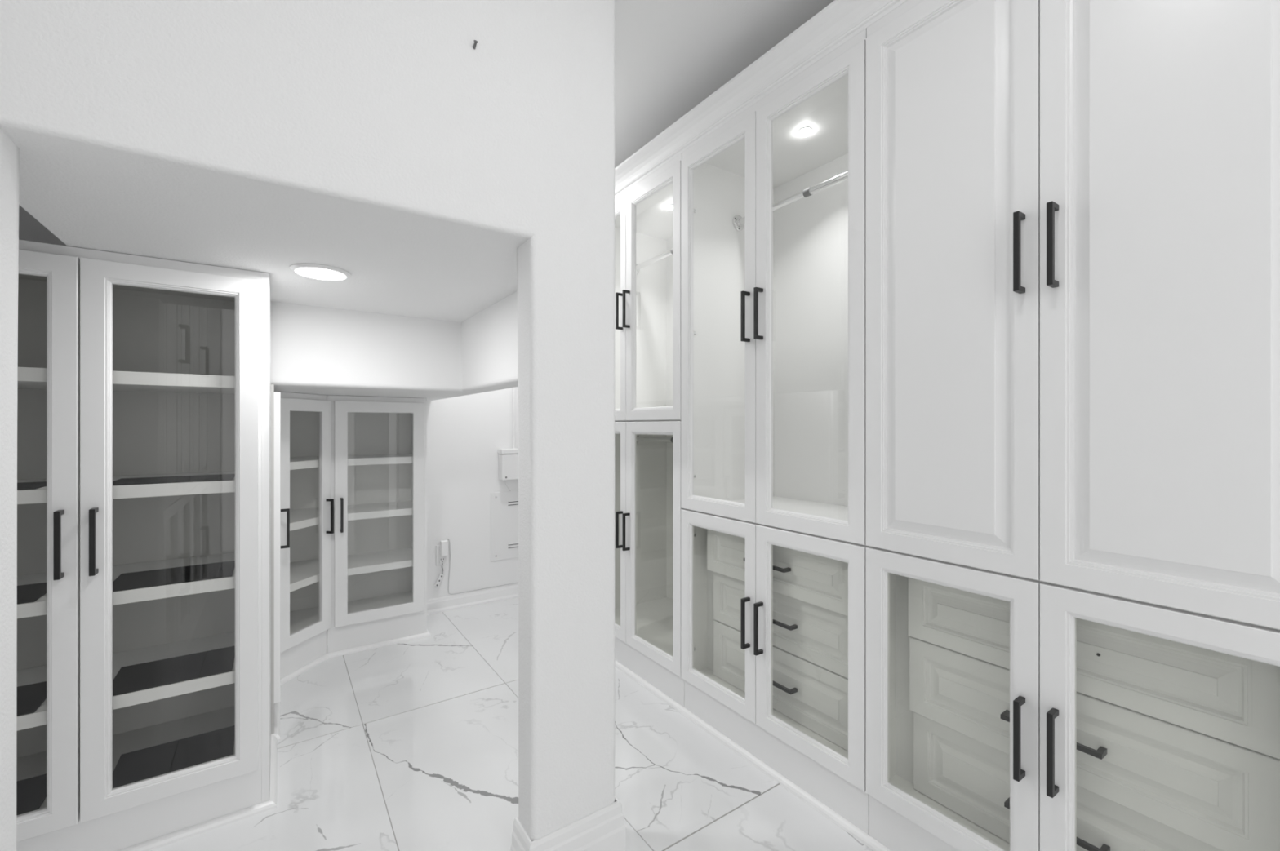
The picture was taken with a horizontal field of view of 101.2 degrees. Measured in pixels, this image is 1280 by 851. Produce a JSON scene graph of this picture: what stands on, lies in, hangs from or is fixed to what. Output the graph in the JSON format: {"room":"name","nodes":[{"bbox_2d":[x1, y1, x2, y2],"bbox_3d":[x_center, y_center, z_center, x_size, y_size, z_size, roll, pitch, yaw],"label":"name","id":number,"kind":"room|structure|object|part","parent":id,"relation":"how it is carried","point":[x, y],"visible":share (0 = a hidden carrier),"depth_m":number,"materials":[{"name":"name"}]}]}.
{"room":"walk-in closet","nodes":[
{"label":"walk-in closet","id":0,"kind":"room"},
{"bbox_2d":[18,148,516,322],"bbox_3d":[-0.969,-0.495,1.612,1.140,0.050,1.095,0,0,-35],"label":"ceiling","id":1,"kind":"structure","parent":0,"point":[394,269],"depth_m":1.33,"materials":[{"name":"white paint"}]},
{"bbox_2d":[289,263,351,280],"bbox_3d":[-0.969,-0.464,1.596,0.160,0.011,0.160,0,0,-35],"label":"recessed light","id":2,"kind":"object","parent":1,"relation":"in","point":[321,272],"visible":1,"depth_m":1.57,"materials":[{"name":"white plastic"}]},
{"bbox_2d":[18,204,518,400],"bbox_3d":[-1.441,-0.768,1.904,1.790,1.224,2.110,0,0,-35],"label":"wall","id":3,"kind":"structure","parent":0,"point":[315,350],"depth_m":2.15,"materials":[{"name":"white paint"}]},
{"bbox_2d":[0,0,614,850],"bbox_3d":[-1.109,-0.105,0.790,2.472,2.550,0.100,0,0,-35],"label":"wall","id":4,"kind":"structure","parent":0,"point":[388,111],"depth_m":1.18,"materials":[{"name":"white paint"}]},
{"bbox_2d":[472,40,477,49],"bbox_3d":[-0.384,-0.887,1.222,0.009,0.015,0.018,0,0,-35],"label":"nail","id":5,"kind":"object","parent":4,"relation":"attached to","point":[475,41],"visible":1,"depth_m":1.22,"materials":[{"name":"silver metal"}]},
{"bbox_2d":[510,796,625,850],"bbox_3d":[-0.190,1.103,1.414,0.285,0.134,0.117,0,0,-35],"label":"baseboard","id":6,"kind":"structure","parent":4,"relation":"attached to","point":[603,829],"depth_m":1.38,"materials":[{"name":"white"}]},
{"bbox_2d":[426,386,518,599],"bbox_3d":[-1.550,-0.105,3.171,3.050,2.550,0.100,0,0,-35],"label":"wall","id":7,"kind":"structure","parent":0,"point":[465,434],"depth_m":3.40,"materials":[{"name":"white paint"}]},
{"bbox_2d":[435,545,448,566],"bbox_3d":[-1.248,0.815,3.311,0.072,0.128,0.013,0,0,-35],"label":"outlet","id":8,"kind":"object","parent":7,"relation":"attached to","point":[440,561],"visible":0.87,"depth_m":3.30,"materials":[{"name":"white plastic"}]},
{"bbox_2d":[434,565,444,587],"bbox_3d":[-1.261,0.933,3.298,0.058,0.158,0.011,0,0,-35],"label":"power strip","id":9,"kind":"object","parent":8,"relation":"hanging from","point":[441,576],"visible":1,"depth_m":3.29,"materials":[{"name":"white plastic"}]},
{"bbox_2d":[439,556,444,564],"bbox_3d":[-1.246,0.846,3.308,0.036,0.038,0.004,0,0,-35],"label":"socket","id":10,"kind":"object","parent":8,"relation":"attached to","point":[442,559],"depth_m":3.31,"materials":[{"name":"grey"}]},
{"bbox_2d":[440,538,517,595],"bbox_3d":[-1.033,0.894,3.434,0.521,0.361,0.047,0,0,-35],"label":"power adapter","id":11,"kind":"object","parent":8,"relation":"attached to","point":[443,544],"visible":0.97,"depth_m":3.29,"materials":[{"name":"white plastic"}]},
{"bbox_2d":[426,583,518,615],"bbox_3d":[-1.097,1.125,3.410,0.668,0.090,0.020,0,0,-35],"label":"baseboard","id":12,"kind":"structure","parent":7,"relation":"attached to","point":[434,606],"depth_m":3.41,"materials":[{"name":"white wood"}]},
{"bbox_2d":[490,490,518,561],"bbox_3d":[-0.803,0.672,3.617,0.455,0.455,0.013,0,0,-35],"label":"access panel","id":13,"kind":"object","parent":7,"relation":"attached to","point":[504,505],"visible":0.41,"depth_m":3.54,"materials":[{"name":"white plastic"}]},
{"bbox_2d":[497,387,518,491],"bbox_3d":[-0.820,-0.522,3.565,0.268,1.937,0.080,0,0,-35],"label":"junction box","id":14,"kind":"object","parent":7,"relation":"attached to","point":[508,458],"visible":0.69,"depth_m":3.50,"materials":[{"name":"white plastic"}]},
{"bbox_3d":[-0.820,0.171,3.565,0.268,0.031,0.080,0,0,-35],"label":"box lid","id":15,"kind":"part","parent":14,"relation":"part of","materials":[{"name":"white plastic"}]},
{"bbox_2d":[151,597,873,850],"bbox_3d":[-0.228,1.190,0.555,3.755,0.040,5.806,0,0,-35],"label":"floor","id":16,"kind":"structure","parent":0,"point":[412,745],"depth_m":1.79,"materials":[{"name":"grey tile"}]},
{"bbox_2d":[16,240,271,850],"bbox_3d":[-1.573,0.351,1.532,0.808,1.638,0.470,0,0,-35],"label":"display cabinet","id":17,"kind":"object","parent":16,"relation":"on","point":[130,366],"visible":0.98,"depth_m":1.56,"materials":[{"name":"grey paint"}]},
{"bbox_2d":[16,773,46,815],"bbox_3d":[-1.735,1.003,1.362,0.280,0.003,0.217,0,0,-35],"label":"mat","id":18,"kind":"object","parent":17,"relation":"in","point":[31,793],"visible":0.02,"depth_m":1.43,"materials":[{"name":"black"}]},
{"bbox_2d":[16,681,46,716],"bbox_3d":[-1.735,0.737,1.362,0.280,0.003,0.217,0,0,-35],"label":"mat","id":19,"kind":"object","parent":17,"relation":"on","point":[30,698],"visible":0.43,"depth_m":1.42,"materials":[{"name":"black"}]},
{"bbox_2d":[17,582,46,604],"bbox_3d":[-1.735,0.452,1.362,0.280,0.003,0.217,0,0,-35],"label":"mat","id":20,"kind":"object","parent":17,"relation":"on","point":[28,593],"visible":0.43,"depth_m":1.42,"materials":[{"name":"black"}]},
{"bbox_2d":[17,481,46,490],"bbox_3d":[-1.735,0.162,1.362,0.280,0.003,0.217,0,0,-35],"label":"mat","id":21,"kind":"object","parent":17,"relation":"on","point":[23,486],"visible":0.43,"depth_m":1.41,"materials":[{"name":"black"}]},
{"bbox_3d":[-1.623,0.298,1.268,0.374,1.477,0.020,0,0,-35],"label":"cabinet door","id":22,"kind":"part","parent":17,"relation":"part of","materials":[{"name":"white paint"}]},
{"bbox_3d":[-1.477,0.302,1.335,0.011,0.172,0.035,0,0,-35],"label":"handle","id":23,"kind":"part","parent":17,"relation":"part of","materials":[{"name":"black metal"}]},
{"bbox_3d":[-1.425,0.302,1.371,0.011,0.172,0.035,0,0,-35],"label":"handle","id":24,"kind":"part","parent":17,"relation":"part of","materials":[{"name":"black metal"}]},
{"bbox_2d":[16,631,235,731],"bbox_3d":[-1.600,0.757,1.552,0.748,0.036,0.382,0,0,-35],"label":"shelf","id":25,"kind":"object","parent":17,"relation":"attached to","point":[33,673],"depth_m":1.59,"materials":[{"name":"white paint"}]},
{"bbox_2d":[17,552,235,618],"bbox_3d":[-1.600,0.472,1.552,0.748,0.036,0.382,0,0,-35],"label":"shelf","id":26,"kind":"object","parent":17,"relation":"attached to","point":[25,577],"depth_m":1.56,"materials":[{"name":"white paint"}]},
{"bbox_2d":[17,471,235,504],"bbox_3d":[-1.600,0.182,1.552,0.748,0.036,0.382,0,0,-35],"label":"shelf","id":27,"kind":"object","parent":17,"relation":"attached to","point":[38,495],"depth_m":1.52,"materials":[{"name":"white paint"}]},
{"bbox_2d":[17,367,235,394],"bbox_3d":[-1.600,-0.132,1.552,0.748,0.036,0.382,0,0,-35],"label":"shelf","id":28,"kind":"object","parent":17,"relation":"attached to","point":[33,380],"depth_m":1.52,"materials":[{"name":"white paint"}]},
{"bbox_3d":[-1.310,0.298,1.484,0.377,1.477,0.020,0,0,-35],"label":"cabinet door","id":29,"kind":"part","parent":17,"relation":"part of","materials":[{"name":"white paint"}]},
{"bbox_2d":[112,725,235,788],"bbox_3d":[-1.404,1.003,1.591,0.279,0.003,0.217,0,0,-35],"label":"mat","id":30,"kind":"object","parent":17,"relation":"in","point":[135,766],"visible":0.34,"depth_m":1.59,"materials":[{"name":"black"}]},
{"bbox_2d":[112,646,235,696],"bbox_3d":[-1.404,0.737,1.591,0.279,0.003,0.217,0,0,-35],"label":"mat","id":31,"kind":"object","parent":17,"relation":"on","point":[132,678],"visible":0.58,"depth_m":1.57,"materials":[{"name":"black"}]},
{"bbox_2d":[112,560,235,591],"bbox_3d":[-1.404,0.452,1.591,0.279,0.003,0.217,0,0,-35],"label":"mat","id":32,"kind":"object","parent":17,"relation":"on","point":[141,580],"visible":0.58,"depth_m":1.58,"materials":[{"name":"black"}]},
{"bbox_2d":[112,474,235,485],"bbox_3d":[-1.404,0.162,1.591,0.279,0.003,0.217,0,0,-35],"label":"mat","id":33,"kind":"object","parent":17,"relation":"on","point":[142,481],"visible":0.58,"depth_m":1.57,"materials":[{"name":"black"}]},
{"bbox_3d":[-1.264,0.351,1.779,0.019,1.638,0.415,0,0,-35],"label":"panel","id":34,"kind":"part","parent":17,"relation":"part of","materials":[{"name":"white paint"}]},
{"bbox_2d":[117,630,431,850],"bbox_3d":[-1.351,1.161,2.150,0.623,0.019,2.123,0,0,8],"label":"trim","id":35,"kind":"structure","parent":16,"relation":"on","point":[151,845],"depth_m":1.61,"materials":[{"name":"white"}]},
{"bbox_2d":[271,384,289,734],"bbox_3d":[-1.634,0.508,2.063,0.435,1.324,0.463,0,0,-35],"label":"cabinet","id":36,"kind":"object","parent":16,"relation":"on","point":[276,510],"visible":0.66,"depth_m":1.97,"materials":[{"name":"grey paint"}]},
{"bbox_3d":[-1.486,0.457,2.153,0.020,1.167,0.438,0,0,-35],"label":"cabinet door","id":37,"kind":"part","parent":36,"relation":"part of","materials":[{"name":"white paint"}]},
{"bbox_3d":[-1.562,0.452,2.312,0.035,0.172,0.011,0,0,-35],"label":"handle","id":38,"kind":"part","parent":36,"relation":"part of","materials":[{"name":"black metal"}]},
{"bbox_2d":[278,391,426,679],"bbox_3d":[-1.671,0.508,2.669,1.089,1.324,0.572,0,0,-35],"label":"cabinet","id":39,"kind":"object","parent":16,"relation":"on","point":[353,468],"visible":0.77,"depth_m":2.85,"materials":[{"name":"white paint"}]},
{"bbox_3d":[-1.617,0.508,2.507,0.012,1.324,0.306,0,0,10],"label":"angled frame","id":40,"kind":"part","parent":39,"relation":"part of","materials":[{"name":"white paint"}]},
{"bbox_3d":[-1.600,0.448,2.510,0.020,1.150,0.306,0,0,10],"label":"cabinet door","id":41,"kind":"part","parent":39,"relation":"part of","materials":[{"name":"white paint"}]},
{"bbox_3d":[-1.550,0.452,2.627,0.035,0.172,0.011,0,0,10],"label":"handle","id":42,"kind":"part","parent":39,"relation":"part of","materials":[{"name":"black metal"}]},
{"bbox_3d":[-1.510,0.452,2.660,0.011,0.172,0.035,0,0,-35],"label":"handle","id":43,"kind":"part","parent":39,"relation":"part of","materials":[{"name":"black metal"}]},
{"bbox_2d":[289,547,412,592],"bbox_3d":[-1.673,0.758,2.668,1.054,0.036,0.540,0,0,-35],"label":"shelf","id":44,"kind":"object","parent":39,"relation":"attached to","point":[304,571],"depth_m":2.81,"materials":[{"name":"white paint"}]},
{"bbox_2d":[289,501,412,531],"bbox_3d":[-1.673,0.473,2.668,1.054,0.036,0.540,0,0,-35],"label":"shelf","id":45,"kind":"object","parent":39,"relation":"attached to","point":[301,517],"depth_m":2.78,"materials":[{"name":"white paint"}]},
{"bbox_2d":[289,453,412,470],"bbox_3d":[-1.673,0.188,2.668,1.054,0.036,0.540,0,0,-35],"label":"shelf","id":46,"kind":"object","parent":39,"relation":"attached to","point":[297,461],"depth_m":2.75,"materials":[{"name":"white paint"}]},
{"bbox_3d":[-1.395,0.508,2.792,0.460,1.324,0.012,0,0,-35],"label":"frame","id":47,"kind":"part","parent":39,"relation":"part of","materials":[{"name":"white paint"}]},
{"bbox_3d":[-1.374,0.448,2.788,0.429,1.150,0.020,0,0,-35],"label":"cabinet door","id":48,"kind":"part","parent":39,"relation":"part of","materials":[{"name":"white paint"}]},
{"bbox_3d":[-1.294,0.508,3.066,0.018,1.324,0.347,0,0,-35],"label":"panel","id":49,"kind":"part","parent":39,"relation":"part of","materials":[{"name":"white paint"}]},
{"bbox_2d":[614,152,684,706],"bbox_3d":[0.145,0.028,2.621,0.585,2.285,0.814,0,0,-35],"label":"tall cabinet","id":50,"kind":"object","parent":16,"relation":"on","point":[647,215],"visible":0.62,"depth_m":2.53,"materials":[{"name":"white paint"}]},
{"bbox_3d":[-0.098,-0.543,2.489,0.035,0.172,0.011,0,0,-35],"label":"handle","id":51,"kind":"part","parent":50,"relation":"part of","materials":[{"name":"black metal"}]},
{"bbox_3d":[-0.098,0.492,2.489,0.035,0.172,0.011,0,0,-35],"label":"handle","id":52,"kind":"part","parent":50,"relation":"part of","materials":[{"name":"black metal"}]},
{"bbox_3d":[-0.174,-0.554,2.647,0.020,1.057,0.404,0,0,-35],"label":"cabinet door","id":53,"kind":"part","parent":50,"relation":"part of","materials":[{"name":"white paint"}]},
{"bbox_3d":[-0.174,0.503,2.647,0.020,1.044,0.404,0,0,-35],"label":"cabinet door","id":54,"kind":"part","parent":50,"relation":"part of","materials":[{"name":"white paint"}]},
{"bbox_3d":[-0.064,-0.543,2.440,0.035,0.172,0.011,0,0,-35],"label":"handle","id":55,"kind":"part","parent":50,"relation":"part of","materials":[{"name":"black metal"}]},
{"bbox_3d":[-0.064,0.492,2.440,0.035,0.172,0.011,0,0,-35],"label":"handle","id":56,"kind":"part","parent":50,"relation":"part of","materials":[{"name":"black metal"}]},
{"bbox_2d":[614,419,680,422],"bbox_3d":[0.164,-0.022,2.634,0.520,0.024,0.778,0,0,-35],"label":"shelf","id":57,"kind":"object","parent":50,"relation":"attached to","point":[672,420],"depth_m":2.37,"materials":[{"name":"white paint"}]},
{"bbox_3d":[0.057,-0.554,2.313,0.020,1.057,0.404,0,0,-35],"label":"cabinet door","id":58,"kind":"part","parent":50,"relation":"part of","materials":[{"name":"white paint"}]},
{"bbox_3d":[0.188,0.072,2.651,0.027,0.027,0.778,0,0,-35],"label":"closet rod","id":59,"kind":"part","parent":50,"relation":"part of","materials":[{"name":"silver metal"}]},
{"bbox_3d":[0.188,-0.888,2.651,0.027,0.027,0.778,0,0,-35],"label":"closet rod","id":60,"kind":"part","parent":50,"relation":"part of","materials":[{"name":"silver metal"}]},
{"bbox_3d":[0.057,0.503,2.313,0.020,1.044,0.404,0,0,-35],"label":"cabinet door","id":61,"kind":"part","parent":50,"relation":"part of","materials":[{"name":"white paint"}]},
{"bbox_2d":[665,204,672,210],"bbox_3d":[0.151,-1.089,2.625,0.051,0.018,0.051,0,0,-35],"label":"puck light","id":62,"kind":"object","parent":50,"relation":"attached to","point":[668,206],"depth_m":2.61,"materials":[{"name":"white plastic"}]},
{"bbox_2d":[614,0,907,197],"bbox_3d":[0.385,-1.162,1.795,0.068,0.094,2.446,0,0,-35],"label":"trim","id":63,"kind":"structure","parent":50,"relation":"on","point":[841,20],"depth_m":1.76,"materials":[{"name":"white wood"}]},
{"bbox_2d":[614,659,891,850],"bbox_3d":[0.404,1.161,1.809,0.019,0.019,2.446,0,0,-35],"label":"trim","id":64,"kind":"structure","parent":16,"relation":"on","point":[828,813],"depth_m":1.77,"materials":[{"name":"white"}]},
{"bbox_2d":[680,28,869,835],"bbox_3d":[0.608,0.028,1.949,0.585,2.285,0.814,0,0,-35],"label":"tall cabinet","id":65,"kind":"object","parent":16,"relation":"on","point":[773,199],"visible":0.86,"depth_m":1.97,"materials":[{"name":"white paint"}]},
{"bbox_3d":[0.289,-0.374,1.976,0.020,1.416,0.404,0,0,-35],"label":"cabinet door","id":66,"kind":"part","parent":65,"relation":"part of","materials":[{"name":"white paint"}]},
{"bbox_3d":[0.289,0.683,1.976,0.020,0.685,0.404,0,0,-35],"label":"cabinet door","id":67,"kind":"part","parent":65,"relation":"part of","materials":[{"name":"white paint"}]},
{"bbox_3d":[0.365,-0.378,1.818,0.035,0.172,0.011,0,0,-35],"label":"handle","id":68,"kind":"part","parent":65,"relation":"part of","materials":[{"name":"black metal"}]},
{"bbox_3d":[0.365,0.682,1.818,0.035,0.172,0.011,0,0,-35],"label":"handle","id":69,"kind":"part","parent":65,"relation":"part of","materials":[{"name":"black metal"}]},
{"bbox_3d":[0.399,-0.378,1.768,0.035,0.172,0.011,0,0,-35],"label":"handle","id":70,"kind":"part","parent":65,"relation":"part of","materials":[{"name":"black metal"}]},
{"bbox_3d":[0.399,0.682,1.768,0.035,0.172,0.011,0,0,-35],"label":"handle","id":71,"kind":"part","parent":65,"relation":"part of","materials":[{"name":"black metal"}]},
{"bbox_3d":[0.441,0.484,1.834,0.035,0.011,0.185,0,0,-35],"label":"handle","id":72,"kind":"part","parent":65,"relation":"part of","materials":[{"name":"black metal"}]},
{"bbox_2d":[687,496,862,545],"bbox_3d":[0.627,0.337,1.963,0.520,0.024,0.778,0,0,-35],"label":"shelf","id":73,"kind":"object","parent":65,"relation":"attached to","point":[804,504],"depth_m":2.10,"materials":[{"name":"white paint"}]},
{"bbox_3d":[0.464,0.484,1.850,0.020,0.188,0.656,0,0,-35],"label":"drawer","id":74,"kind":"part","parent":65,"relation":"part of","materials":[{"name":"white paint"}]},
{"bbox_3d":[0.492,0.900,1.869,0.020,0.220,0.656,0,0,-35],"label":"drawer","id":75,"kind":"part","parent":65,"relation":"part of","materials":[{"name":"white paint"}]},
{"bbox_3d":[0.492,0.684,1.869,0.020,0.202,0.656,0,0,-35],"label":"drawer","id":76,"kind":"part","parent":65,"relation":"part of","materials":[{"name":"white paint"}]},
{"bbox_3d":[0.469,0.900,1.853,0.035,0.011,0.185,0,0,-35],"label":"handle","id":77,"kind":"part","parent":65,"relation":"part of","materials":[{"name":"black metal"}]},
{"bbox_3d":[0.469,0.684,1.853,0.035,0.011,0.185,0,0,-35],"label":"handle","id":78,"kind":"part","parent":65,"relation":"part of","materials":[{"name":"black metal"}]},
{"bbox_3d":[0.651,-0.888,1.980,0.027,0.027,0.778,0,0,-35],"label":"closet rod","id":79,"kind":"part","parent":65,"relation":"part of","materials":[{"name":"silver metal"}]},
{"bbox_2d":[798,126,812,137],"bbox_3d":[0.614,-1.089,1.954,0.051,0.018,0.051,0,0,-35],"label":"puck light","id":80,"kind":"object","parent":65,"relation":"attached to","point":[803,131],"depth_m":1.94,"materials":[{"name":"white plastic"}]},
{"bbox_3d":[0.520,-0.374,1.641,0.020,1.416,0.404,0,0,-35],"label":"cabinet door","id":81,"kind":"part","parent":65,"relation":"part of","materials":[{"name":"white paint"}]},
{"bbox_3d":[0.520,0.683,1.641,0.020,0.685,0.404,0,0,-35],"label":"cabinet door","id":82,"kind":"part","parent":65,"relation":"part of","materials":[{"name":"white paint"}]},
{"bbox_2d":[866,0,1279,850],"bbox_3d":[1.071,0.028,1.278,0.585,2.285,0.814,0,0,-35],"label":"tall cabinet","id":83,"kind":"object","parent":16,"relation":"on","point":[1073,206],"visible":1,"depth_m":1.10,"materials":[{"name":"white paint"}]},
{"bbox_3d":[0.752,-0.374,1.305,0.017,1.308,0.296,0,0,-35],"label":"raised panel","id":84,"kind":"part","parent":83,"relation":"part of","materials":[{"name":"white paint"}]},
{"bbox_3d":[0.752,-0.374,1.305,0.020,1.416,0.404,0,0,-35],"label":"cabinet door","id":85,"kind":"part","parent":83,"relation":"part of","materials":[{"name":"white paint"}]},
{"bbox_3d":[0.752,0.683,1.305,0.020,0.685,0.404,0,0,-35],"label":"cabinet door","id":86,"kind":"part","parent":83,"relation":"part of","materials":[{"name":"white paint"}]},
{"bbox_3d":[0.828,-0.378,1.147,0.035,0.172,0.011,0,0,-35],"label":"handle","id":87,"kind":"part","parent":83,"relation":"part of","materials":[{"name":"black metal"}]},
{"bbox_3d":[0.828,0.682,1.147,0.035,0.172,0.011,0,0,-35],"label":"handle","id":88,"kind":"part","parent":83,"relation":"part of","materials":[{"name":"black metal"}]},
{"bbox_3d":[0.862,-0.378,1.097,0.035,0.172,0.011,0,0,-35],"label":"handle","id":89,"kind":"part","parent":83,"relation":"part of","materials":[{"name":"black metal"}]},
{"bbox_3d":[0.862,0.682,1.097,0.035,0.172,0.011,0,0,-35],"label":"handle","id":90,"kind":"part","parent":83,"relation":"part of","materials":[{"name":"black metal"}]},
{"bbox_3d":[0.915,0.684,1.170,0.035,0.011,0.185,0,0,-35],"label":"handle","id":91,"kind":"part","parent":83,"relation":"part of","materials":[{"name":"black metal"}]},
{"bbox_3d":[0.932,0.900,1.182,0.035,0.011,0.185,0,0,-35],"label":"handle","id":92,"kind":"part","parent":83,"relation":"part of","materials":[{"name":"black metal"}]},
{"bbox_3d":[0.955,0.900,1.198,0.020,0.220,0.656,0,0,-35],"label":"drawer","id":93,"kind":"part","parent":83,"relation":"part of","materials":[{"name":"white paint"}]},
{"bbox_2d":[875,547,1279,631],"bbox_3d":[1.090,0.337,1.291,0.520,0.024,0.778,0,0,-35],"label":"shelf","id":94,"kind":"object","parent":83,"relation":"attached to","point":[889,551],"depth_m":1.07,"materials":[{"name":"white paint"}]},
{"bbox_3d":[0.932,0.484,1.182,0.020,0.188,0.656,0,0,-35],"label":"drawer","id":95,"kind":"part","parent":83,"relation":"part of","materials":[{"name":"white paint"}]},
{"bbox_3d":[0.938,0.684,1.186,0.020,0.202,0.656,0,0,-35],"label":"drawer","id":96,"kind":"part","parent":83,"relation":"part of","materials":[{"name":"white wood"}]},
{"bbox_3d":[0.983,-0.374,0.970,0.020,1.416,0.404,0,0,-35],"label":"cabinet door","id":97,"kind":"part","parent":83,"relation":"part of","materials":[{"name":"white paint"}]},
{"bbox_3d":[0.983,0.683,0.970,0.020,0.685,0.404,0,0,-35],"label":"cabinet door","id":98,"kind":"part","parent":83,"relation":"part of","materials":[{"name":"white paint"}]},
{"bbox_3d":[0.983,-0.374,0.970,0.017,1.308,0.296,0,0,-35],"label":"raised panel","id":99,"kind":"part","parent":83,"relation":"part of","materials":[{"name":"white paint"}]},
{"bbox_2d":[614,0,834,168],"bbox_3d":[-0.342,-1.420,0.760,3.800,0.080,5.440,0,0,-35],"label":"ceiling","id":100,"kind":"structure","parent":0,"point":[671,55],"depth_m":1.93,"materials":[{"name":"white paint"}]}
]}

